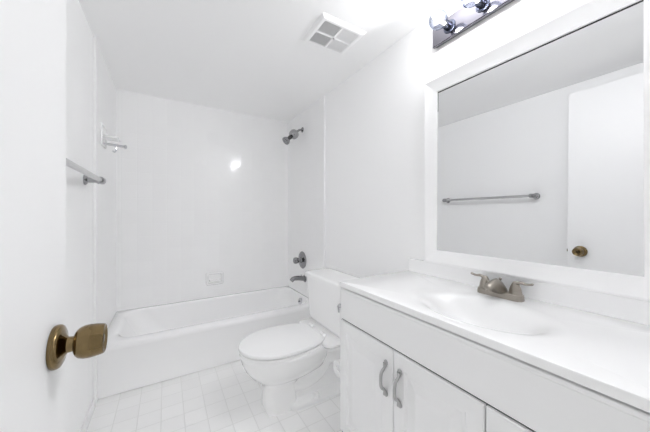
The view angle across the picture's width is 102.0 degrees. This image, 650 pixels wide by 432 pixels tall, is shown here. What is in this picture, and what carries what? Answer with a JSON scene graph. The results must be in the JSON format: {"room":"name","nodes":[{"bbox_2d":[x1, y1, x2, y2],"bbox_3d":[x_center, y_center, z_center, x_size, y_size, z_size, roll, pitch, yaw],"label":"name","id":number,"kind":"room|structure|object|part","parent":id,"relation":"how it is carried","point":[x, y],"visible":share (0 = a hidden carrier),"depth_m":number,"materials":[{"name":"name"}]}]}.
{"room":"bathroom","nodes":[
{"label":"bathroom","id":0,"kind":"room"},
{"bbox_2d":[66,0,92,431],"bbox_3d":[-1.033,0.037,0.922,0.100,2.125,3.007,0,0,-31],"label":"wall","id":1,"kind":"structure","parent":0,"point":[79,36],"depth_m":1.25,"materials":[{"name":"white paint"}]},
{"bbox_2d":[66,158,105,184],"bbox_3d":[-0.983,-0.180,1.018,0.086,0.054,0.864,0,0,-31],"label":"towel bar","id":2,"kind":"object","parent":1,"relation":"attached to","point":[88,177],"visible":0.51,"depth_m":1.16,"materials":[{"name":"grey metal"}]},
{"bbox_3d":[-1.205,-0.180,1.357,0.056,0.054,0.054,0,0,-31],"label":"post","id":3,"kind":"part","parent":2,"relation":"part of","materials":[{"name":"silver metal"}]},
{"bbox_2d":[80,398,94,431],"bbox_3d":[-0.795,1.073,0.634,0.009,0.055,2.027,0,0,-31],"label":"baseboard","id":4,"kind":"structure","parent":1,"relation":"attached to","point":[92,406],"depth_m":1.38,"materials":[{"name":"white paint"}]},
{"bbox_2d":[93,36,96,406],"bbox_3d":[-1.320,0.037,1.508,0.015,2.125,0.012,0,0,-31],"label":"trim","id":5,"kind":"structure","parent":1,"relation":"attached to","point":[94,37],"depth_m":1.51,"materials":[{"name":"white paint"}]},
{"bbox_2d":[97,42,115,399],"bbox_3d":[-1.519,0.037,1.832,0.010,2.125,0.747,0,0,-31],"label":"tiled wall","id":6,"kind":"structure","parent":1,"relation":"attached to","point":[106,90],"depth_m":1.76,"materials":[{"name":"white tile"}]},
{"bbox_2d":[100,123,126,152],"bbox_3d":[-1.359,-0.483,1.702,0.128,0.164,0.140,0,0,-31],"label":"shower shelf","id":7,"kind":"object","parent":6,"relation":"attached to","point":[104,137],"visible":1,"depth_m":1.67,"materials":[{"name":"white ceramic"}]},
{"bbox_3d":[-1.409,-0.500,1.672,0.012,0.130,0.140,0,0,-31],"label":"wall plate","id":8,"kind":"part","parent":7,"relation":"part of","materials":[{"name":"white ceramic"}]},
{"bbox_3d":[-1.355,-0.449,1.694,0.109,0.024,0.016,0,0,-31],"label":"rod","id":9,"kind":"part","parent":7,"relation":"part of","materials":[{"name":"silver metal"}]},
{"bbox_2d":[86,360,341,431],"bbox_3d":[-0.337,1.150,1.343,1.727,0.100,3.007,0,0,-31],"label":"floor","id":10,"kind":"structure","parent":0,"point":[221,398],"depth_m":1.48,"materials":[{"name":"tile"}]},
{"bbox_2d":[97,286,310,398],"bbox_3d":[-0.878,0.943,2.238,1.510,0.315,0.698,0,0,-31],"label":"bathtub","id":11,"kind":"object","parent":10,"relation":"on","point":[149,345],"visible":0.89,"depth_m":1.92,"materials":[{"name":"white ceramic"}]},
{"bbox_2d":[238,268,359,416],"bbox_3d":[-0.150,0.750,1.609,0.732,0.701,0.500,0,0,-31],"label":"toilet","id":12,"kind":"object","parent":10,"relation":"on","point":[292,363],"visible":0.91,"depth_m":1.52,"materials":[{"name":"white ceramic"}]},
{"bbox_3d":[-0.264,0.756,1.541,0.457,0.014,0.356,0,0,-31],"label":"seat","id":13,"kind":"part","parent":12,"relation":"part of","materials":[{"name":"white plastic"}]},
{"bbox_3d":[-0.263,0.734,1.541,0.468,0.019,0.364,0,0,-31],"label":"lid","id":14,"kind":"part","parent":12,"relation":"part of","materials":[{"name":"white plastic"}]},
{"bbox_3d":[0.067,0.585,1.740,0.205,0.299,0.472,0,0,-31],"label":"tank","id":15,"kind":"part","parent":12,"relation":"part of","materials":[{"name":"white ceramic"}]},
{"bbox_3d":[0.066,0.416,1.740,0.227,0.035,0.500,0,0,-31],"label":"tank lid","id":16,"kind":"part","parent":12,"relation":"part of","materials":[{"name":"white ceramic"}]},
{"bbox_2d":[340,287,649,431],"bbox_3d":[0.520,0.718,0.907,0.509,0.764,1.014,0,0,-31],"label":"vanity cabinet","id":17,"kind":"object","parent":10,"relation":"on","point":[400,371],"visible":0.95,"depth_m":0.77,"materials":[{"name":"white paint"}]},
{"bbox_2d":[334,365,339,375],"bbox_3d":[0.114,0.755,1.295,0.130,0.033,0.078,0,0,-31],"label":"toilet paper holder","id":18,"kind":"object","parent":17,"relation":"attached to","point":[336,369],"visible":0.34,"depth_m":1.27,"materials":[{"name":"white paint"}]},
{"bbox_2d":[333,359,339,377],"bbox_3d":[0.103,0.755,1.315,0.102,0.076,0.076,0,0,-31],"label":"toilet paper roll","id":19,"kind":"object","parent":18,"relation":"hanging from","point":[336,362],"visible":0.23,"depth_m":1.29,"materials":[{"name":"white paper"}]},
{"bbox_3d":[0.163,0.740,1.087,0.018,0.510,0.333,0,0,-31],"label":"door","id":20,"kind":"part","parent":17,"relation":"part of","materials":[{"name":"white paint"}]},
{"bbox_3d":[0.213,0.600,0.960,0.038,0.134,0.019,0,0,-31],"label":"handle","id":21,"kind":"part","parent":17,"relation":"part of","materials":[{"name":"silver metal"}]},
{"bbox_3d":[0.248,0.600,0.902,0.038,0.134,0.019,0,0,-31],"label":"handle","id":22,"kind":"part","parent":17,"relation":"part of","materials":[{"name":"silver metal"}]},
{"bbox_3d":[0.346,0.747,0.799,0.014,0.526,1.010,0,0,-31],"label":"frame","id":23,"kind":"part","parent":17,"relation":"part of","materials":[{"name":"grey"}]},
{"bbox_3d":[0.332,0.740,0.808,0.018,0.510,0.311,0,0,-31],"label":"door","id":24,"kind":"part","parent":17,"relation":"part of","materials":[{"name":"white paint"}]},
{"bbox_2d":[339,258,649,412],"bbox_3d":[0.535,0.321,0.912,0.479,0.162,1.016,0,0,-31],"label":"countertop","id":25,"kind":"structure","parent":17,"relation":"on","point":[599,342],"depth_m":0.78,"materials":[{"name":"white stone"}]},
{"bbox_2d":[471,272,533,301],"bbox_3d":[0.637,0.272,0.985,0.118,0.071,0.218,0,0,-31],"label":"faucet","id":26,"kind":"object","parent":25,"relation":"on","point":[495,287],"visible":1,"depth_m":0.96,"materials":[{"name":"silver metal"}]},
{"bbox_3d":[0.628,0.262,1.061,0.043,0.051,0.077,0,0,-31],"label":"handle","id":27,"kind":"part","parent":26,"relation":"part of","materials":[{"name":"silver metal"}]},
{"bbox_3d":[0.636,0.268,0.984,0.115,0.060,0.056,0,0,-31],"label":"spout","id":28,"kind":"part","parent":26,"relation":"part of","materials":[{"name":"silver metal"}]},
{"bbox_3d":[0.665,0.296,1.001,0.054,0.023,0.158,0,0,-31],"label":"plate","id":29,"kind":"part","parent":26,"relation":"part of","materials":[{"name":"silver metal"}]},
{"bbox_3d":[0.701,0.262,0.941,0.043,0.051,0.077,0,0,-31],"label":"handle","id":30,"kind":"part","parent":26,"relation":"part of","materials":[{"name":"silver metal"}]},
{"bbox_3d":[0.507,0.740,0.519,0.018,0.510,0.356,0,0,-31],"label":"door","id":31,"kind":"part","parent":17,"relation":"part of","materials":[{"name":"white paint"}]},
{"bbox_2d":[79,0,451,122],"bbox_3d":[-0.337,-1.075,1.343,1.727,0.100,3.007,0,0,-31],"label":"ceiling","id":32,"kind":"structure","parent":0,"point":[247,57],"depth_m":1.59,"materials":[{"name":"white paint"}]},
{"bbox_2d":[302,12,365,54],"bbox_3d":[0.049,-1.016,1.506,0.282,0.017,0.244,0,0,-31],"label":"ceiling vent","id":33,"kind":"object","parent":32,"relation":"in","point":[328,32],"visible":1,"depth_m":1.48,"materials":[{"name":"white plastic"}]},
{"bbox_2d":[310,32,330,45],"bbox_3d":[-0.027,-1.017,1.518,0.105,0.010,0.086,0,0,-31],"label":"grille","id":34,"kind":"object","parent":33,"relation":"attached to","point":[316,38],"depth_m":1.52,"materials":[{"name":"grey plastic"}]},
{"bbox_2d":[318,21,340,35],"bbox_3d":[0.024,-1.013,1.434,0.105,0.003,0.086,0,0,-31],"label":"grille","id":35,"kind":"object","parent":33,"relation":"attached to","point":[326,28],"depth_m":1.43,"materials":[{"name":"grey plastic"}]},
{"bbox_2d":[327,40,346,52],"bbox_3d":[0.073,-1.013,1.579,0.105,0.003,0.086,0,0,-31],"label":"grille","id":36,"kind":"object","parent":33,"relation":"attached to","point":[336,46],"depth_m":1.58,"materials":[{"name":"grey plastic"}]},
{"bbox_2d":[336,29,357,43],"bbox_3d":[0.124,-1.013,1.495,0.105,0.003,0.086,0,0,-31],"label":"grille","id":37,"kind":"object","parent":33,"relation":"attached to","point":[344,36],"depth_m":1.49,"materials":[{"name":"grey plastic"}]},
{"bbox_2d":[325,0,586,277],"bbox_3d":[0.359,0.037,1.764,0.100,2.125,3.007,0,0,-31],"label":"wall","id":38,"kind":"structure","parent":0,"point":[374,119],"depth_m":1.62,"materials":[{"name":"white paint"}]},
{"bbox_2d":[288,97,322,296],"bbox_3d":[-0.210,0.037,2.600,0.010,2.125,0.787,0,0,-31],"label":"tiled wall","id":39,"kind":"structure","parent":38,"relation":"attached to","point":[305,153],"depth_m":2.54,"materials":[{"name":"white tile"}]},
{"bbox_2d":[282,127,303,144],"bbox_3d":[-0.312,-0.773,2.557,0.211,0.195,0.092,0,0,-31],"label":"shower","id":40,"kind":"object","parent":39,"relation":"attached to","point":[293,134],"visible":1,"depth_m":2.53,"materials":[{"name":"silver metal"}]},
{"bbox_2d":[290,274,306,281],"bbox_3d":[-0.262,0.615,2.523,0.164,0.078,0.072,0,0,-31],"label":"tub spout","id":41,"kind":"object","parent":39,"relation":"attached to","point":[294,278],"visible":0.98,"depth_m":2.51,"materials":[{"name":"silver metal"}]},
{"bbox_3d":[-0.262,0.612,2.523,0.164,0.059,0.048,0,0,-31],"label":"spout","id":42,"kind":"part","parent":41,"relation":"part of","materials":[{"name":"silver metal"}]},
{"bbox_2d":[293,251,305,268],"bbox_3d":[-0.264,0.446,2.587,0.095,0.170,0.170,0,0,-31],"label":"shower valve","id":43,"kind":"object","parent":39,"relation":"attached to","point":[301,259],"visible":1,"depth_m":2.57,"materials":[{"name":"silver metal"}]},
{"bbox_3d":[-0.270,0.446,2.583,0.081,0.062,0.062,0,0,-31],"label":"valve handle","id":44,"kind":"part","parent":43,"relation":"part of","materials":[{"name":"silver metal"}]},
{"bbox_2d":[323,95,324,267],"bbox_3d":[-0.006,0.037,2.255,0.016,2.125,0.014,0,0,-31],"label":"trim","id":45,"kind":"structure","parent":38,"relation":"attached to","point":[323,95],"depth_m":2.25,"materials":[{"name":"white paint"}]},
{"bbox_2d":[429,0,513,48],"bbox_3d":[0.661,-0.888,1.022,0.151,0.104,0.635,0,0,-31],"label":"vanity light","id":46,"kind":"object","parent":38,"relation":"attached to","point":[473,12],"visible":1,"depth_m":1.18,"materials":[{"name":"metal chrome"},{"name":"glass"}]},
{"bbox_3d":[0.516,-0.888,1.197,0.084,0.080,0.080,0,0,-31],"label":"bulb","id":47,"kind":"part","parent":46,"relation":"part of","materials":[{"name":"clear glass"}]},
{"bbox_2d":[442,19,454,33],"bbox_3d":[0.569,-0.888,1.228,0.042,0.060,0.060,0,0,-31],"label":"socket","id":48,"kind":"object","parent":46,"relation":"attached to","point":[449,28],"depth_m":1.22,"materials":[{"name":"silver metal"}]},
{"bbox_3d":[0.595,-0.888,1.067,0.084,0.080,0.080,0,0,-31],"label":"bulb","id":49,"kind":"part","parent":46,"relation":"part of","materials":[{"name":"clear glass"}]},
{"bbox_2d":[474,0,489,12],"bbox_3d":[0.647,-0.888,1.098,0.042,0.060,0.060,0,0,-31],"label":"socket","id":50,"kind":"object","parent":46,"relation":"attached to","point":[483,6],"depth_m":1.09,"materials":[{"name":"silver metal"}]},
{"bbox_2d":[408,258,649,325],"bbox_3d":[0.732,0.275,1.031,0.019,0.070,1.016,0,0,-31],"label":"backsplash","id":51,"kind":"structure","parent":38,"relation":"attached to","point":[624,308],"depth_m":0.89,"materials":[{"name":"white stone"}]},
{"bbox_2d":[424,0,649,301],"bbox_3d":[0.727,-0.220,1.025,0.035,0.916,0.793,0,0,-31],"label":"mirror","id":52,"kind":"object","parent":38,"relation":"attached to","point":[537,145],"visible":1,"depth_m":0.92,"materials":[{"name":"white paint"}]},
{"bbox_3d":[-1.089,0.038,2.587,1.527,2.125,0.100,0,0,-31],"label":"wall","id":53,"kind":"structure","parent":0,"visible":0},
{"bbox_2d":[116,89,287,311],"bbox_3d":[-1.060,0.037,2.540,1.507,2.125,0.010,0,0,-31],"label":"tiled wall","id":54,"kind":"structure","parent":53,"relation":"attached to","point":[201,190],"depth_m":2.44,"materials":[{"name":"white tile"}]},
{"bbox_2d":[206,271,222,285],"bbox_3d":[-1.049,0.608,2.508,0.156,0.120,0.056,0,0,-31],"label":"soap dish","id":55,"kind":"object","parent":54,"relation":"attached to","point":[212,278],"visible":1,"depth_m":2.52,"materials":[{"name":"white ceramic"}]},
{"bbox_3d":[0.410,0.038,0.108,1.527,2.125,0.120,0,0,-31],"label":"wall","id":56,"kind":"structure","parent":0,"visible":0},
{"bbox_2d":[0,0,107,431],"bbox_3d":[-0.335,0.098,0.195,0.172,1.980,0.773,0,0,-31],"label":"door","id":57,"kind":"structure","parent":56,"relation":"in","point":[35,340],"depth_m":0.40,"materials":[{"name":"white paint"}]},
{"bbox_3d":[-0.339,0.098,0.195,0.036,1.980,0.754,0,0,-31],"label":"panel","id":58,"kind":"part","parent":57,"relation":"part of","materials":[{"name":"white paint"}]},
{"bbox_3d":[-0.474,0.235,0.473,0.019,0.076,0.076,0,0,-31],"label":"knob","id":59,"kind":"part","parent":57,"relation":"part of","materials":[{"name":"gold metal"}]},
{"bbox_3d":[-0.445,0.235,0.490,0.055,0.060,0.060,0,0,-31],"label":"knob","id":60,"kind":"part","parent":57,"relation":"part of","materials":[{"name":"gold metal"}]}
]}

